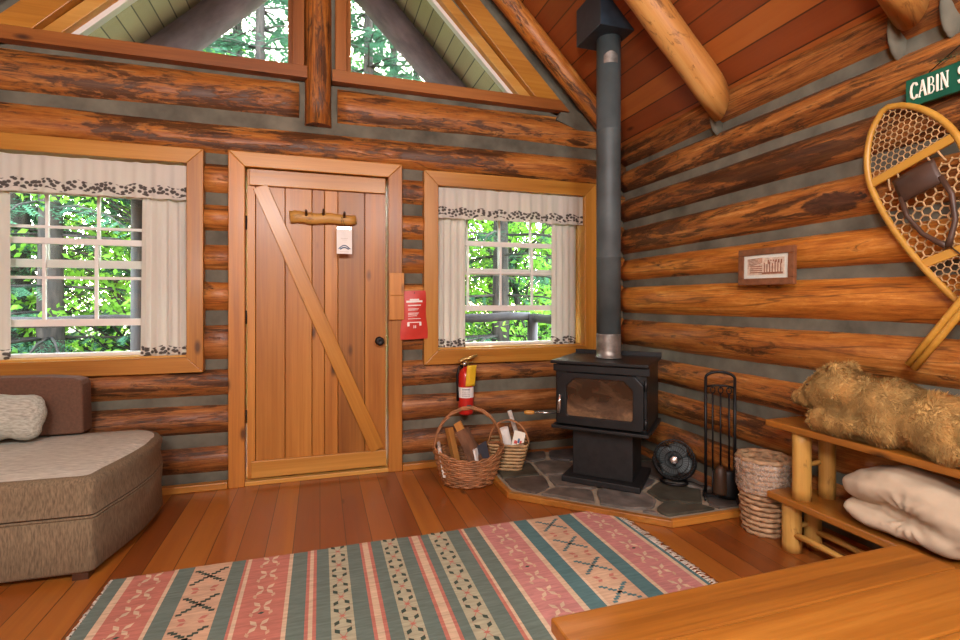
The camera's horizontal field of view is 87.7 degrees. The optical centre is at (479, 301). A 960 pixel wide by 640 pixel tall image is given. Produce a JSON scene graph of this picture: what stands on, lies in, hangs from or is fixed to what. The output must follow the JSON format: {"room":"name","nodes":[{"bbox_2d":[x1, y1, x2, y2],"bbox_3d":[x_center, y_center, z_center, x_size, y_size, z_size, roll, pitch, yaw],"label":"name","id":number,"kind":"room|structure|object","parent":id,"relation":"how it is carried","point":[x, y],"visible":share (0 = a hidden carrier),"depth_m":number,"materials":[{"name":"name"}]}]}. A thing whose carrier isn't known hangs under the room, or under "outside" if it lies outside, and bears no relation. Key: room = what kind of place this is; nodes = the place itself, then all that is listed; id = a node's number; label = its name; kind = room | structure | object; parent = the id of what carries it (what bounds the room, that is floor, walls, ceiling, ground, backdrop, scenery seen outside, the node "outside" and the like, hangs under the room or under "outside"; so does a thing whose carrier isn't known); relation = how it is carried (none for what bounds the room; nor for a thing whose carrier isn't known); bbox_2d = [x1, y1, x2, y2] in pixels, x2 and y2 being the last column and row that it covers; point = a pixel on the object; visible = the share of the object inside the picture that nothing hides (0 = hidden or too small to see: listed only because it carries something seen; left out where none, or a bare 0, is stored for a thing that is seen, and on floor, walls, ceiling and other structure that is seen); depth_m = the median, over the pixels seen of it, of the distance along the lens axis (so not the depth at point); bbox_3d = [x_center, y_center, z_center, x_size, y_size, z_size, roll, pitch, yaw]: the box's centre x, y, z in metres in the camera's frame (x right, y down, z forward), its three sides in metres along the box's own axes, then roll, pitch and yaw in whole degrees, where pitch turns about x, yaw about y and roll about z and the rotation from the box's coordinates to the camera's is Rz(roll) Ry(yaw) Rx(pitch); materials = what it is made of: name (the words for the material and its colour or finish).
{"room":"log cabin living room","nodes":[
{"label":"log cabin living room","id":0,"kind":"room"},
{"bbox_2d":[88,0,501,91],"bbox_3d":[-1.410,-2.330,4.405,5.560,2.880,1.850,0,0,-18],"label":"ceiling","id":1,"kind":"structure","parent":0,"point":[142,19],"depth_m":4.64,"materials":[{"name":"green wood"}]},
{"bbox_2d":[10,0,267,194],"bbox_3d":[-2.814,-2.005,4.349,2.794,3.003,0.304,0,0,-17],"label":"ceiling beam","id":2,"kind":"structure","parent":1,"relation":"attached to","point":[206,21],"depth_m":4.36,"materials":[{"name":"wood"}]},
{"bbox_2d":[354,0,551,227],"bbox_3d":[-0.235,-2.008,5.175,2.795,2.994,0.299,0,0,-18],"label":"ceiling beam","id":3,"kind":"structure","parent":1,"relation":"attached to","point":[387,16],"depth_m":4.92,"materials":[{"name":"wood"}]},
{"bbox_2d":[0,0,625,485],"bbox_3d":[-1.129,-1.149,3.530,5.201,4.982,0.362,0,0,-18],"label":"wall","id":4,"kind":"structure","parent":0,"point":[44,92],"depth_m":3.35,"materials":[{"name":"brown wood"}]},
{"bbox_2d":[0,132,204,376],"bbox_3d":[-2.473,-0.263,3.085,1.420,1.415,0.277,0,0,-18],"label":"window","id":5,"kind":"structure","parent":4,"relation":"in","point":[105,363],"depth_m":3.10,"materials":[{"name":"brown wood"}]},
{"bbox_2d":[0,191,10,359],"bbox_3d":[-2.895,-0.201,2.886,0.285,1.105,0.036,0,0,-18],"label":"window curtain","id":6,"kind":"object","parent":5,"relation":"hanging from","point":[5,282],"visible":0.88,"depth_m":2.93,"materials":[{"name":"fabric"}]},
{"bbox_2d":[140,198,185,355],"bbox_3d":[-1.996,-0.195,3.173,0.276,1.115,0.036,0,0,-18],"label":"window curtain","id":7,"kind":"object","parent":5,"relation":"hanging from","point":[163,274],"visible":0.82,"depth_m":3.17,"materials":[{"name":"fabric"}]},
{"bbox_2d":[0,0,307,81],"bbox_3d":[-2.040,-2.389,3.161,1.799,1.768,0.175,0,0,-18],"label":"window","id":8,"kind":"structure","parent":4,"relation":"in","point":[61,25],"depth_m":3.05,"materials":[{"name":"brown wood"}]},
{"bbox_2d":[162,480,227,495],"bbox_3d":[-2.453,1.177,2.966,1.735,0.045,0.055,0,0,-18],"label":"baseboard","id":9,"kind":"structure","parent":4,"relation":"attached to","point":[222,484],"depth_m":3.15,"materials":[{"name":"brown wood"}]},
{"bbox_2d":[245,169,386,478],"bbox_3d":[-1.100,0.144,3.412,0.919,2.041,0.110,0,0,-18],"label":"door","id":10,"kind":"structure","parent":4,"relation":"in","point":[315,315],"depth_m":3.41,"materials":[{"name":"brown wood"}]},
{"bbox_2d":[289,209,356,224],"bbox_3d":[-1.059,-0.574,3.381,0.440,0.098,0.106,0,0,-18],"label":"peg rack","id":11,"kind":"object","parent":10,"relation":"attached to","point":[295,216],"visible":0.99,"depth_m":3.38,"materials":[{"name":"brown wood"}]},
{"bbox_2d":[337,217,351,253],"bbox_3d":[-0.916,-0.449,3.378,0.100,0.249,0.017,0,0,-18],"label":"card","id":12,"kind":"object","parent":11,"relation":"hanging from","point":[344,233],"visible":1,"depth_m":3.38,"materials":[{"name":"white paper"}]},
{"bbox_2d":[228,150,403,488],"bbox_3d":[-1.118,0.112,3.500,1.128,2.177,0.311,0,0,-18],"label":"trim","id":13,"kind":"structure","parent":4,"relation":"attached to","point":[239,162],"depth_m":3.32,"materials":[{"name":"brown wood"}]},
{"bbox_2d":[400,290,427,339],"bbox_3d":[-0.471,0.092,3.573,0.199,0.351,0.058,0,0,-18],"label":"sign","id":14,"kind":"object","parent":4,"relation":"hanging from","point":[414,324],"visible":1,"depth_m":3.55,"materials":[{"name":"red plastic"}]},
{"bbox_2d":[402,459,437,470],"bbox_3d":[-0.289,1.177,3.659,0.560,0.045,0.055,0,0,-18],"label":"baseboard","id":15,"kind":"structure","parent":4,"relation":"attached to","point":[424,464],"depth_m":3.59,"materials":[{"name":"brown wood"}]},
{"bbox_2d":[332,0,569,113],"bbox_3d":[-0.174,-2.389,3.758,1.799,1.768,0.175,0,0,-18],"label":"window","id":16,"kind":"structure","parent":4,"relation":"in","point":[521,85],"depth_m":3.75,"materials":[{"name":"brown wood"}]},
{"bbox_2d":[456,354,476,414],"bbox_3d":[-0.089,0.596,3.626,0.154,0.432,0.130,0,0,24],"label":"fire extinguisher","id":17,"kind":"object","parent":4,"relation":"attached to","point":[465,382],"visible":0.99,"depth_m":3.58,"materials":[{"name":"red paint"}]},
{"bbox_2d":[422,170,595,364],"bbox_3d":[0.227,-0.249,3.949,1.410,1.408,0.277,0,0,-18],"label":"window","id":18,"kind":"structure","parent":4,"relation":"in","point":[536,350],"depth_m":3.89,"materials":[{"name":"brown wood"}]},
{"bbox_2d":[438,218,464,347],"bbox_3d":[-0.217,-0.183,3.743,0.218,1.099,0.036,0,0,-18],"label":"window curtain","id":19,"kind":"object","parent":18,"relation":"hanging from","point":[451,232],"visible":0.77,"depth_m":3.74,"materials":[{"name":"fabric"}]},
{"bbox_2d":[551,224,575,343],"bbox_3d":[0.679,-0.186,4.030,0.220,1.095,0.035,0,0,-18],"label":"window curtain","id":20,"kind":"object","parent":18,"relation":"hanging from","point":[563,238],"visible":0.86,"depth_m":4.03,"materials":[{"name":"fabric"}]},
{"bbox_2d":[0,467,843,639],"bbox_3d":[-0.168,1.230,0.524,4.900,0.060,6.500,0,0,-18],"label":"floor","id":21,"kind":"structure","parent":0,"point":[195,529],"depth_m":2.62,"materials":[{"name":"brown wood"}]},
{"bbox_2d":[0,374,162,582],"bbox_3d":[-2.412,0.805,2.404,1.432,0.790,0.921,0,0,-18],"label":"sofa","id":22,"kind":"object","parent":21,"relation":"on","point":[70,502],"visible":1,"depth_m":2.28,"materials":[{"name":"fabric"}]},
{"bbox_2d":[0,394,47,439],"bbox_3d":[-2.580,0.597,2.572,0.568,0.252,0.205,0,0,-13],"label":"cushion","id":23,"kind":"object","parent":22,"relation":"on","point":[22,417],"visible":1,"depth_m":2.58,"materials":[{"name":"fabric"}]},
{"bbox_2d":[0,430,162,523],"bbox_3d":[-2.410,0.833,2.397,1.430,0.190,0.904,0,0,-18],"label":"seat cushion","id":24,"kind":"object","parent":22,"relation":"on","point":[72,477],"depth_m":2.29,"materials":[{"name":"beige fabric"}]},
{"bbox_2d":[65,511,717,639],"bbox_3d":[-0.192,1.193,1.855,2.494,0.012,1.426,0,0,-18],"label":"striped rug","id":25,"kind":"object","parent":21,"relation":"on","point":[507,580],"visible":0.84,"depth_m":2.08,"materials":[{"name":"multicoloured fabric"}]},
{"bbox_2d":[432,406,504,488],"bbox_3d":[-0.077,0.943,3.325,0.481,0.502,0.390,0,0,3],"label":"basket","id":26,"kind":"object","parent":21,"relation":"on","point":[462,473],"visible":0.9,"depth_m":3.20,"materials":[{"name":"wicker"}]},
{"bbox_2d":[437,441,445,477],"bbox_3d":[-0.255,1.032,3.282,0.060,0.202,0.152,0,0,-6],"label":"newspaper","id":27,"kind":"object","parent":26,"relation":"in","point":[439,449],"visible":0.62,"depth_m":3.21,"materials":[{"name":"white paper"}]},
{"bbox_2d":[445,427,459,460],"bbox_3d":[-0.176,0.991,3.316,0.122,0.314,0.046,0,0,11],"label":"firewood","id":28,"kind":"object","parent":26,"relation":"in","point":[450,434],"visible":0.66,"depth_m":3.31,"materials":[{"name":"brown wood"}]},
{"bbox_2d":[454,421,463,431],"bbox_3d":[-0.115,0.871,3.380,0.116,0.138,0.056,0,0,33],"label":"firewood","id":29,"kind":"object","parent":26,"relation":"in","point":[459,426],"visible":0.44,"depth_m":3.37,"materials":[{"name":"brown wood"}]},
{"bbox_2d":[456,427,482,460],"bbox_3d":[-0.063,0.985,3.274,0.222,0.313,0.091,0,0,25],"label":"firewood","id":30,"kind":"object","parent":26,"relation":"in","point":[466,439],"visible":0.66,"depth_m":3.27,"materials":[{"name":"brown wood"}]},
{"bbox_2d":[473,448,477,460],"bbox_3d":[0.007,1.053,3.294,0.067,0.199,0.152,0,0,22],"label":"newspaper","id":31,"kind":"object","parent":26,"relation":"in","point":[475,451],"visible":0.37,"depth_m":3.23,"materials":[{"name":"white paper"}]},
{"bbox_2d":[476,441,489,458],"bbox_3d":[0.029,1.050,3.338,0.066,0.204,0.152,0,0,22],"label":"magazine","id":32,"kind":"object","parent":26,"relation":"in","point":[482,448],"visible":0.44,"depth_m":3.35,"materials":[{"name":"paper"}]},
{"bbox_2d":[493,448,740,527],"bbox_3d":[0.756,1.177,3.272,1.255,0.045,1.348,0,0,-18],"label":"hearth pad","id":33,"kind":"object","parent":21,"relation":"on","point":[540,481],"visible":0.59,"depth_m":3.00,"materials":[{"name":"stone"}]},
{"bbox_2d":[487,419,529,470],"bbox_3d":[0.201,0.990,3.513,0.296,0.333,0.251,0,0,7],"label":"basket","id":34,"kind":"object","parent":33,"relation":"on","point":[513,456],"visible":0.73,"depth_m":3.42,"materials":[{"name":"wicker"}]},
{"bbox_2d":[500,426,511,444],"bbox_3d":[0.188,0.985,3.530,0.123,0.212,0.059,0,0,-27],"label":"paper roll","id":35,"kind":"object","parent":34,"relation":"in","point":[504,430],"visible":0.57,"depth_m":3.50,"materials":[{"name":"white paper"}]},
{"bbox_2d":[507,410,517,430],"bbox_3d":[0.262,0.940,3.596,0.131,0.324,0.028,0,0,4],"label":"paper roll","id":36,"kind":"object","parent":34,"relation":"in","point":[510,414],"visible":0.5,"depth_m":3.59,"materials":[{"name":"white paper"}]},
{"bbox_2d":[511,430,525,448],"bbox_3d":[0.269,0.960,3.494,0.099,0.121,0.049,0,0,11],"label":"box","id":37,"kind":"object","parent":34,"relation":"in","point":[518,437],"visible":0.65,"depth_m":3.49,"materials":[{"name":"white cardboard"}]},
{"bbox_2d":[524,349,661,493],"bbox_3d":[0.749,0.749,3.358,0.816,0.808,0.587,0,0,27],"label":"wood stove","id":38,"kind":"object","parent":33,"relation":"on","point":[609,405],"visible":0.97,"depth_m":3.13,"materials":[{"name":"black metal"}]},
{"bbox_2d":[577,0,633,358],"bbox_3d":[0.856,-0.930,3.329,0.310,2.600,0.310,0,0,-18],"label":"pipe","id":39,"kind":"object","parent":38,"relation":"on","point":[602,27],"visible":0.98,"depth_m":3.26,"materials":[{"name":"metal"}]},
{"bbox_2d":[652,439,707,486],"bbox_3d":[1.266,1.016,3.200,0.284,0.272,0.201,0,0,-11],"label":"desk fan","id":40,"kind":"object","parent":33,"relation":"on","point":[674,459],"visible":1,"depth_m":3.17,"materials":[{"name":"black metal"}]},
{"bbox_2d":[702,370,738,504],"bbox_3d":[1.411,0.779,2.935,0.190,0.751,0.136,0,0,20],"label":"stand","id":41,"kind":"object","parent":33,"relation":"on","point":[704,493],"visible":0.92,"depth_m":2.96,"materials":[{"name":"black metal"}]},
{"bbox_2d":[710,386,715,493],"bbox_3d":[1.375,0.813,2.938,0.045,0.639,0.010,0,0,20],"label":"fireplace poker","id":42,"kind":"object","parent":41,"relation":"hanging from","point":[711,386],"visible":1,"depth_m":2.94,"materials":[{"name":"black metal"}]},
{"bbox_2d":[713,387,726,495],"bbox_3d":[1.408,0.808,2.926,0.088,0.628,0.069,0,0,20],"label":"brush","id":43,"kind":"object","parent":41,"relation":"hanging from","point":[720,475],"visible":0.98,"depth_m":2.91,"materials":[{"name":"black metal"}]},
{"bbox_2d":[719,387,738,499],"bbox_3d":[1.448,0.818,2.906,0.112,0.647,0.041,0,0,20],"label":"shovel","id":44,"kind":"object","parent":41,"relation":"hanging from","point":[732,490],"visible":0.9,"depth_m":2.90,"materials":[{"name":"black metal"}]},
{"bbox_2d":[551,544,959,639],"bbox_3d":[0.836,0.975,1.056,1.193,0.450,0.662,0,0,-18],"label":"coffee table","id":45,"kind":"object","parent":21,"relation":"on","point":[896,592],"visible":1,"depth_m":1.23,"materials":[{"name":"brown wood"}]},
{"bbox_2d":[734,448,791,539],"bbox_3d":[1.491,1.002,2.629,0.279,0.397,0.278,0,0,-44],"label":"basket","id":46,"kind":"object","parent":21,"relation":"on","point":[759,471],"visible":0.89,"depth_m":2.55,"materials":[{"name":"beige wicker"}]},
{"bbox_2d":[765,416,959,568],"bbox_3d":[1.754,0.891,1.811,0.245,0.622,1.480,0,0,-18],"label":"wooden shelf","id":47,"kind":"object","parent":21,"relation":"on","point":[822,504],"visible":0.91,"depth_m":2.31,"materials":[{"name":"brown wood"}]},
{"bbox_2d":[791,359,959,469],"bbox_3d":[1.689,0.415,1.942,0.304,0.338,1.019,0,0,-18],"label":"blanket","id":48,"kind":"object","parent":47,"relation":"on","point":[844,401],"visible":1,"depth_m":1.97,"materials":[{"name":"beige fur"}]},
{"bbox_2d":[842,465,959,559],"bbox_3d":[1.694,0.785,1.933,0.266,0.279,0.523,0,0,-18],"label":"folded blanket","id":49,"kind":"object","parent":47,"relation":"on","point":[915,505],"visible":1,"depth_m":1.88,"materials":[{"name":"beige fabric"}]},
{"bbox_2d":[521,0,883,146],"bbox_3d":[-0.122,-2.330,0.381,5.560,2.880,6.600,0,0,-18],"label":"ceiling","id":50,"kind":"structure","parent":0,"point":[745,39],"depth_m":2.90,"materials":[{"name":"brown wood"}]},
{"bbox_2d":[493,0,595,128],"bbox_3d":[0.020,-2.378,3.660,2.252,2.360,0.158,0,0,-18],"label":"ceiling beam","id":51,"kind":"structure","parent":50,"relation":"attached to","point":[516,12],"depth_m":3.77,"materials":[{"name":"brown wood"}]},
{"bbox_2d":[624,0,728,120],"bbox_3d":[0.350,-2.323,2.689,2.316,2.445,0.192,0,0,-18],"label":"ceiling beam","id":52,"kind":"structure","parent":50,"relation":"attached to","point":[660,19],"depth_m":2.90,"materials":[{"name":"brown wood"}]},
{"bbox_2d":[877,0,929,30],"bbox_3d":[0.668,-2.336,1.704,2.310,2.429,0.176,0,0,-18],"label":"ceiling beam","id":53,"kind":"structure","parent":50,"relation":"attached to","point":[904,15],"depth_m":2.03,"materials":[{"name":"brown wood"}]},
{"bbox_2d":[621,0,959,555],"bbox_3d":[2.223,-0.028,1.252,0.338,2.744,6.230,0,0,-18],"label":"wall","id":54,"kind":"structure","parent":0,"point":[782,165],"depth_m":2.66,"materials":[{"name":"brown wood"}]},
{"bbox_2d":[738,245,796,284],"bbox_3d":[1.556,-0.194,2.722,0.022,0.200,0.356,0,1,-18],"label":"framed print","id":55,"kind":"object","parent":54,"relation":"attached to","point":[771,265],"visible":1,"depth_m":2.70,"materials":[{"name":"brown wood"}]},
{"bbox_2d":[863,102,959,302],"bbox_3d":[1.792,-0.229,1.962,0.050,1.237,0.569,0,0,-18],"label":"snowshoe","id":56,"kind":"object","parent":54,"relation":"attached to","point":[926,176],"visible":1,"depth_m":2.01,"materials":[{"name":"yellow wood"}]},
{"bbox_2d":[905,295,959,370],"bbox_3d":[1.853,-0.277,1.668,0.050,1.108,0.796,0,0,-18],"label":"snowshoe","id":57,"kind":"object","parent":54,"relation":"attached to","point":[949,320],"visible":1,"depth_m":1.94,"materials":[{"name":"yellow wood"}]},
{"bbox_2d":[906,45,959,104],"bbox_3d":[1.840,-0.904,1.870,0.026,0.202,0.436,0,0,-18],"label":"sign","id":58,"kind":"object","parent":54,"relation":"attached to","point":[943,82],"visible":1,"depth_m":1.98,"materials":[{"name":"green wood"}]},
{"bbox_2d":[936,50,959,65],"bbox_3d":[1.812,-0.942,1.916,0.036,0.044,0.112,0,0,-18],"label":"sprig","id":59,"kind":"object","parent":58,"relation":"attached to","point":[939,61],"visible":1,"depth_m":1.94,"materials":[{"name":"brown plant"}]},
{"bbox_3d":[-1.419,1.265,4.434,6.400,0.070,1.590,0,0,-18],"label":"floor","id":60,"kind":"structure","parent":0,"visible":0},
{"bbox_2d":[130,199,141,350],"bbox_3d":[-2.914,-0.280,4.317,0.176,3.020,0.180,0,0,-18],"label":"porch post","id":61,"kind":"object","parent":60,"relation":"on","point":[136,205],"visible":0.1,"depth_m":4.24,"materials":[{"name":"grey wood"}]},
{"bbox_2d":[11,312,550,340],"bbox_3d":[-1.782,0.670,4.343,5.567,1.120,1.400,0,0,-18],"label":"porch railing","id":62,"kind":"object","parent":60,"relation":"on","point":[533,319],"visible":0.09,"depth_m":5.55,"materials":[{"name":"grey wood"}]},
{"label":"outside","id":63,"kind":"structure","parent":0,"visible":0},
{"bbox_2d":[69,322,487,350],"bbox_3d":[-9.738,2.025,30.430,80.000,0.150,56.100,0,0,-18],"label":"ground","id":64,"kind":"structure","parent":63,"point":[485,322],"depth_m":33.05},
{"bbox_2d":[11,343,32,353],"bbox_3d":[-6.663,1.171,5.747,2.847,1.598,2.412,0,0,-8],"label":"shrub","id":65,"kind":"object","parent":64,"relation":"on","point":[14,351],"visible":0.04,"depth_m":6.57,"materials":[{"name":"green plant"}]},
{"bbox_2d":[10,193,130,353],"bbox_3d":[-6.032,-3.815,6.981,4.765,11.550,5.242,0,0,7],"label":"fir tree","id":66,"kind":"object","parent":64,"relation":"on","point":[48,340],"visible":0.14,"depth_m":6.83,"materials":[{"name":"green plant"}]},
{"bbox_2d":[10,193,130,353],"bbox_3d":[-7.249,-3.540,7.726,4.993,11.000,4.538,0,0,27],"label":"fir tree","id":67,"kind":"object","parent":64,"relation":"on","point":[26,219],"visible":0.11,"depth_m":7.72,"materials":[{"name":"green plant"}]},
{"bbox_2d":[31,196,130,351],"bbox_3d":[-7.970,-1.602,11.020,4.650,7.184,5.808,0,0,27],"label":"leafy tree","id":68,"kind":"object","parent":64,"relation":"on","point":[115,226],"visible":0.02,"depth_m":10.60,"materials":[{"name":"green plant"}]},
{"bbox_2d":[31,199,130,346],"bbox_3d":[-13.070,-3.792,14.835,7.795,11.580,7.817,0,0,13],"label":"leafy tree","id":69,"kind":"object","parent":64,"relation":"on","point":[83,199],"visible":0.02,"depth_m":15.26,"materials":[{"name":"green plant"}]},
{"bbox_2d":[32,196,130,351],"bbox_3d":[-10.590,-2.641,12.052,6.236,9.264,6.254,0,0,-27],"label":"leafy tree","id":70,"kind":"object","parent":64,"relation":"on","point":[33,305],"visible":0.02,"depth_m":11.81,"materials":[{"name":"green plant"}]},
{"bbox_2d":[10,48,245,351],"bbox_3d":[-5.239,-1.116,8.012,4.016,6.204,5.016,0,0,-43],"label":"leafy tree","id":71,"kind":"object","parent":64,"relation":"on","point":[116,306],"visible":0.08,"depth_m":7.33,"materials":[{"name":"green plant"}]},
{"bbox_2d":[32,27,251,351],"bbox_3d":[-7.569,-2.641,12.835,6.254,9.264,6.236,0,0,-37],"label":"leafy tree","id":72,"kind":"object","parent":64,"relation":"on","point":[91,292],"visible":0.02,"depth_m":10.89,"materials":[{"name":"green plant"}]},
{"bbox_2d":[28,29,273,351],"bbox_3d":[-6.692,-5.190,10.848,5.899,14.300,6.491,0,0,-33],"label":"fir tree","id":73,"kind":"object","parent":64,"relation":"on","point":[88,201],"visible":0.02,"depth_m":8.99,"materials":[{"name":"green plant"}]},
{"bbox_2d":[66,0,287,351],"bbox_3d":[-4.975,-4.365,10.294,5.219,12.650,5.742,0,0,44],"label":"fir tree","id":74,"kind":"object","parent":64,"relation":"on","point":[238,26],"visible":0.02,"depth_m":10.11,"materials":[{"name":"green plant"}]},
{"bbox_2d":[89,25,287,332],"bbox_3d":[-8.572,-3.792,16.816,7.795,11.580,7.817,0,0,-37],"label":"leafy tree","id":75,"kind":"object","parent":64,"relation":"on","point":[273,25],"visible":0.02,"depth_m":16.42,"materials":[{"name":"green plant"}]},
{"bbox_2d":[116,0,287,345],"bbox_3d":[-3.574,-3.100,7.907,4.175,10.120,4.594,0,0,-33],"label":"fir tree","id":76,"kind":"object","parent":64,"relation":"on","point":[260,29],"visible":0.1,"depth_m":7.87,"materials":[{"name":"green plant"}]},
{"bbox_2d":[250,0,392,72],"bbox_3d":[-3.929,-5.465,12.744,6.740,14.850,6.126,0,0,-28],"label":"fir tree","id":77,"kind":"object","parent":64,"relation":"on","point":[284,19],"visible":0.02,"depth_m":12.64,"materials":[{"name":"green plant"}]},
{"bbox_2d":[351,0,491,341],"bbox_3d":[-2.284,-4.090,10.175,5.492,12.100,4.992,0,0,-33],"label":"fir tree","id":78,"kind":"object","parent":64,"relation":"on","point":[368,39],"visible":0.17,"depth_m":10.16,"materials":[{"name":"green plant"}]},
{"bbox_2d":[351,10,492,341],"bbox_3d":[-2.028,-4.640,12.241,5.992,13.200,5.446,0,0,7],"label":"fir tree","id":79,"kind":"object","parent":64,"relation":"on","point":[394,50],"visible":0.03,"depth_m":12.05,"materials":[{"name":"green plant"}]},
{"bbox_2d":[355,38,514,328],"bbox_3d":[-1.667,-5.190,14.070,5.899,14.300,6.491,0,0,-3],"label":"fir tree","id":80,"kind":"object","parent":64,"relation":"on","point":[416,75],"visible":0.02,"depth_m":14.07,"materials":[{"name":"green plant"}]},
{"bbox_2d":[465,229,492,340],"bbox_3d":[-1.341,-0.792,9.641,4.488,5.551,3.593,0,0,-23],"label":"leafy tree","id":81,"kind":"object","parent":64,"relation":"on","point":[470,236],"visible":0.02,"depth_m":9.59,"materials":[{"name":"green plant"}]},
{"bbox_2d":[465,223,539,340],"bbox_3d":[0.424,-2.641,16.648,6.254,9.264,6.236,0,0,23],"label":"leafy tree","id":82,"kind":"object","parent":64,"relation":"on","point":[490,284],"visible":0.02,"depth_m":16.28,"materials":[{"name":"green plant"}]},
{"bbox_2d":[465,220,550,339],"bbox_3d":[0.755,-1.926,13.323,6.336,7.836,5.073,0,0,12],"label":"leafy tree","id":83,"kind":"object","parent":64,"relation":"on","point":[544,252],"visible":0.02,"depth_m":12.93,"materials":[{"name":"green plant"}]},
{"bbox_2d":[465,221,551,341],"bbox_3d":[0.379,-3.540,8.614,4.993,11.000,4.538,0,0,-13],"label":"fir tree","id":84,"kind":"object","parent":64,"relation":"on","point":[497,334],"visible":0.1,"depth_m":8.39,"materials":[{"name":"green plant"}]},
{"bbox_2d":[465,219,551,341],"bbox_3d":[0.736,-0.954,10.060,3.804,5.877,4.752,0,0,-3],"label":"leafy tree","id":85,"kind":"object","parent":64,"relation":"on","point":[487,224],"visible":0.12,"depth_m":9.63,"materials":[{"name":"green plant"}]},
{"bbox_2d":[475,222,550,340],"bbox_3d":[1.500,-3.815,12.107,4.765,11.550,5.242,0,0,-3],"label":"fir tree","id":86,"kind":"object","parent":64,"relation":"on","point":[544,232],"visible":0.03,"depth_m":11.92,"materials":[{"name":"green plant"}]},
{"bbox_2d":[483,326,550,341],"bbox_3d":[1.305,1.171,8.515,2.847,1.598,2.412,0,0,-28],"label":"shrub","id":87,"kind":"object","parent":64,"relation":"on","point":[525,329],"visible":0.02,"depth_m":8.29,"materials":[{"name":"green plant"}]},
{"bbox_2d":[510,223,551,334],"bbox_3d":[2.602,-1.278,11.930,5.280,6.530,4.227,0,0,37],"label":"leafy tree","id":88,"kind":"object","parent":64,"relation":"on","point":[541,326],"visible":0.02,"depth_m":11.42,"materials":[{"name":"green plant"}]},
{"bbox_3d":[-2.449,-0.830,3.009,1.226,0.011,0.012,0,0,-18],"label":"curtain rod","id":89,"kind":"object","parent":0,"visible":0},
{"bbox_2d":[0,152,185,199],"bbox_3d":[-2.440,-0.753,2.987,1.222,0.225,0.021,0,0,-18],"label":"curtain valance","id":90,"kind":"object","parent":89,"relation":"hanging from","point":[18,172],"visible":0.99,"depth_m":3.01,"materials":[{"name":"fabric"}]},
{"bbox_3d":[0.252,-0.810,3.873,1.196,0.011,0.012,0,0,-18],"label":"curtain rod","id":91,"kind":"object","parent":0,"visible":0},
{"bbox_2d":[438,187,582,224],"bbox_3d":[0.260,-0.731,3.850,1.194,0.233,0.021,0,0,-18],"label":"curtain valance","id":92,"kind":"object","parent":91,"relation":"hanging from","point":[453,203],"visible":1,"depth_m":3.84,"materials":[{"name":"fabric"}]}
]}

